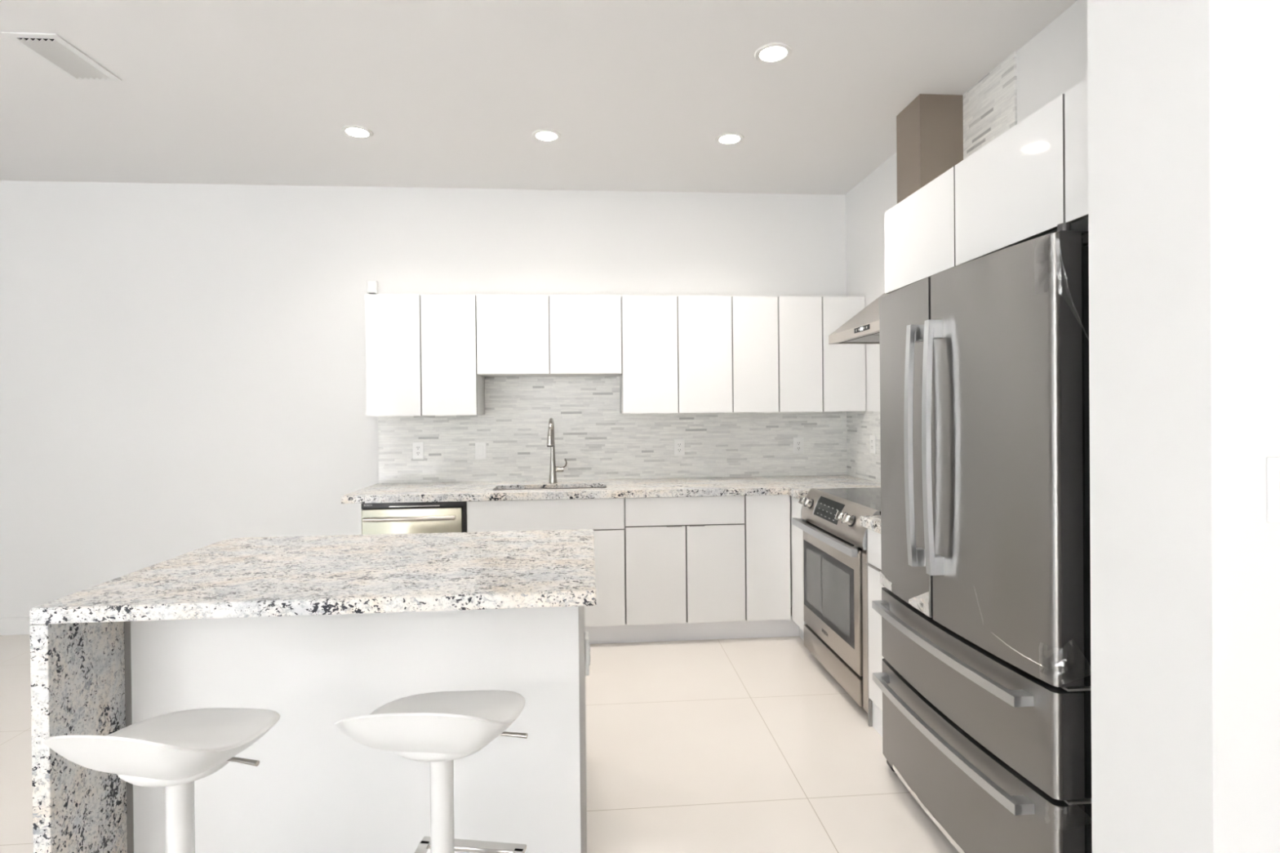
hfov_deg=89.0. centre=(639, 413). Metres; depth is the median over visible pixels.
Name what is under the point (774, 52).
recessed light
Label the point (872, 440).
receptacle
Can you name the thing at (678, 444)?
receptacle
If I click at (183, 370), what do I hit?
wall
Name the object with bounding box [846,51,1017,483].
backsplash
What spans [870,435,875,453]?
wall outlet
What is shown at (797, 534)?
filler panel
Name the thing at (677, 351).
upper cabinet
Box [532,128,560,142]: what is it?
recessed light
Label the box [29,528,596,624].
island countertop
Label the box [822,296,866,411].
upper cabinet
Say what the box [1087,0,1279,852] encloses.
wall
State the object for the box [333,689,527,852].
bar stool
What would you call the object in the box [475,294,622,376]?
upper cabinet
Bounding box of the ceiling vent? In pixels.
[0,31,121,81]
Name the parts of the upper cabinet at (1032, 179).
door, door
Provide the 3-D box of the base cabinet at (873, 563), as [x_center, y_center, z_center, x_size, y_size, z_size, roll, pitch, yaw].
[1.294,0.920,2.706,0.613,0.872,0.296,-1,0,-5]
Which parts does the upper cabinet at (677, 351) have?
door, door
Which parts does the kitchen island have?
waterfall leg, panel, panel, panel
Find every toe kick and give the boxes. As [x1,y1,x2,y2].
[586,615,799,644]
[799,626,804,640]
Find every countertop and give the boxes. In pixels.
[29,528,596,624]
[341,475,880,503]
[860,515,880,533]
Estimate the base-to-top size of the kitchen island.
0.907 m
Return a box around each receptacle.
[415,445,420,455]
[588,641,590,665]
[676,442,681,452]
[795,440,800,450]
[871,439,873,449]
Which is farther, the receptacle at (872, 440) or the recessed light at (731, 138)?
the receptacle at (872, 440)
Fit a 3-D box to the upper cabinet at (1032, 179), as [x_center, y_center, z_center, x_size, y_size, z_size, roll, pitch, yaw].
[1.328,-0.637,2.035,0.620,0.322,1.163,-1,0,-5]
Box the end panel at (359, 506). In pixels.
[357,503,361,534]
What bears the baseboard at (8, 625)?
attached to the wall at (183, 370)
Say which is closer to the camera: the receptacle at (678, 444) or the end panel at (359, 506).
the end panel at (359, 506)
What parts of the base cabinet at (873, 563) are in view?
panel, edge pull, drawer, door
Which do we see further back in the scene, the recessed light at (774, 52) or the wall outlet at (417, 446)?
the wall outlet at (417, 446)
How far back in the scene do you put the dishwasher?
3.69 m
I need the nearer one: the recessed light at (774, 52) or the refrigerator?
the refrigerator
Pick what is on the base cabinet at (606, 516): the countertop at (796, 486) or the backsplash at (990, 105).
the countertop at (796, 486)
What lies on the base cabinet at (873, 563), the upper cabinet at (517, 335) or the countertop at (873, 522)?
the countertop at (873, 522)
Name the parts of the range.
oven door, storage drawer, control panel, knob, post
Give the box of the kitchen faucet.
[546,417,567,483]
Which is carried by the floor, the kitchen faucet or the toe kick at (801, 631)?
the toe kick at (801, 631)
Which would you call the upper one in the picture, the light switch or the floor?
the light switch
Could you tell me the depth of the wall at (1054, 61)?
3.87 m
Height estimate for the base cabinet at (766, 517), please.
0.748 m
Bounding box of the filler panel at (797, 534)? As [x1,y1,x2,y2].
[791,496,806,630]
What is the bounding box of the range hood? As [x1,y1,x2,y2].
[828,93,963,344]
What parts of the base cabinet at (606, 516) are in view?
drawer, door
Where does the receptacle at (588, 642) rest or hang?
attached to the wall outlet at (587, 642)
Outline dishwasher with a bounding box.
[360,501,466,534]
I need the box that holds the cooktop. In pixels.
[817,487,880,515]
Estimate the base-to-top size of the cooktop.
0.024 m
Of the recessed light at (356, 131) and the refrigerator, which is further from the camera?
the recessed light at (356, 131)
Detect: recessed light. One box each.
[341,125,373,138]
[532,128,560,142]
[715,132,743,145]
[754,42,792,63]
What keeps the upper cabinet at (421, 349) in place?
attached to the wall at (183, 370)
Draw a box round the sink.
[497,487,605,489]
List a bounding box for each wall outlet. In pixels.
[412,441,423,459]
[585,631,590,675]
[674,439,684,456]
[793,437,803,454]
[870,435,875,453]
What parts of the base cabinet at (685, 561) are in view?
door, rail, drawer, door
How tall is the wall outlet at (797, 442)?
0.116 m
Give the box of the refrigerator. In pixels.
[871,222,1092,852]
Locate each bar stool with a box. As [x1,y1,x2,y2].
[42,707,279,852]
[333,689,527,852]
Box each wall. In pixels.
[0,180,846,617]
[845,0,1087,483]
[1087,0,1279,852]
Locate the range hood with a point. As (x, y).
(930, 129)
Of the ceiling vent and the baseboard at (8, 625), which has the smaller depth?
the ceiling vent
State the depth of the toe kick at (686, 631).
3.90 m
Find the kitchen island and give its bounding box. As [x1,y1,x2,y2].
[29,528,596,852]
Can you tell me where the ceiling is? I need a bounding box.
[0,0,1078,195]
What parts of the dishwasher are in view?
handle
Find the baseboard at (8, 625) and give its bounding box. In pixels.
[0,616,31,635]
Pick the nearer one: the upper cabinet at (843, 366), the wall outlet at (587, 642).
the wall outlet at (587, 642)
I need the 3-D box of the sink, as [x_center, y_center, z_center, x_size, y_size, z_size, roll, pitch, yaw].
[-0.547,0.575,4.005,0.710,0.202,0.265,-1,0,-5]
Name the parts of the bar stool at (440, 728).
seat, post, height lever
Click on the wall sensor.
(372, 286)
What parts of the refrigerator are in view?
handle post, handle post, door, handle, handle post, handle post, handle, handle post, handle post, handle, handle, freezer drawer, freezer drawer, door, handle post, handle post, trim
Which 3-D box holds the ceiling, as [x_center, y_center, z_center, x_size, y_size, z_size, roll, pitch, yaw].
[-0.768,-1.513,-1.891,8.600,0.100,12.768,-1,0,-5]
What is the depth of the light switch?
4.33 m
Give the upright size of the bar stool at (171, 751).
0.783 m
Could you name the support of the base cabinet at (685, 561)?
on the floor
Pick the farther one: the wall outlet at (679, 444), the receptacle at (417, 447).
the wall outlet at (679, 444)
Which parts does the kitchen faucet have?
spout, lever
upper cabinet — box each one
[364,294,484,416]
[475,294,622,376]
[619,295,732,413]
[731,296,822,412]
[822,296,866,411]
[884,77,1088,293]
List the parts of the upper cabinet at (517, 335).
door, door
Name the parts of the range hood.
control panel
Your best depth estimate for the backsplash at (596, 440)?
4.40 m
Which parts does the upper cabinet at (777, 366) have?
door, door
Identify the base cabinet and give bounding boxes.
[466,497,625,626]
[624,495,745,625]
[744,494,791,621]
[865,528,884,737]
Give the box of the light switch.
[475,441,486,459]
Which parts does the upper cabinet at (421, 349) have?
door, door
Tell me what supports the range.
on the floor
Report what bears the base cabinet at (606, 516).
on the floor
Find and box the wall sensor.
[366,280,377,293]
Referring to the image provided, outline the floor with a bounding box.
[0,607,959,852]
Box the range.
[791,487,880,712]
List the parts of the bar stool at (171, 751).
seat, post, height lever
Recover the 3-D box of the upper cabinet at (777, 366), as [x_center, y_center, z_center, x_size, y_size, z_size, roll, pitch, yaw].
[0.873,-0.381,4.339,0.589,0.742,0.318,-1,0,-5]
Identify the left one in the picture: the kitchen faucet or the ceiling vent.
the ceiling vent

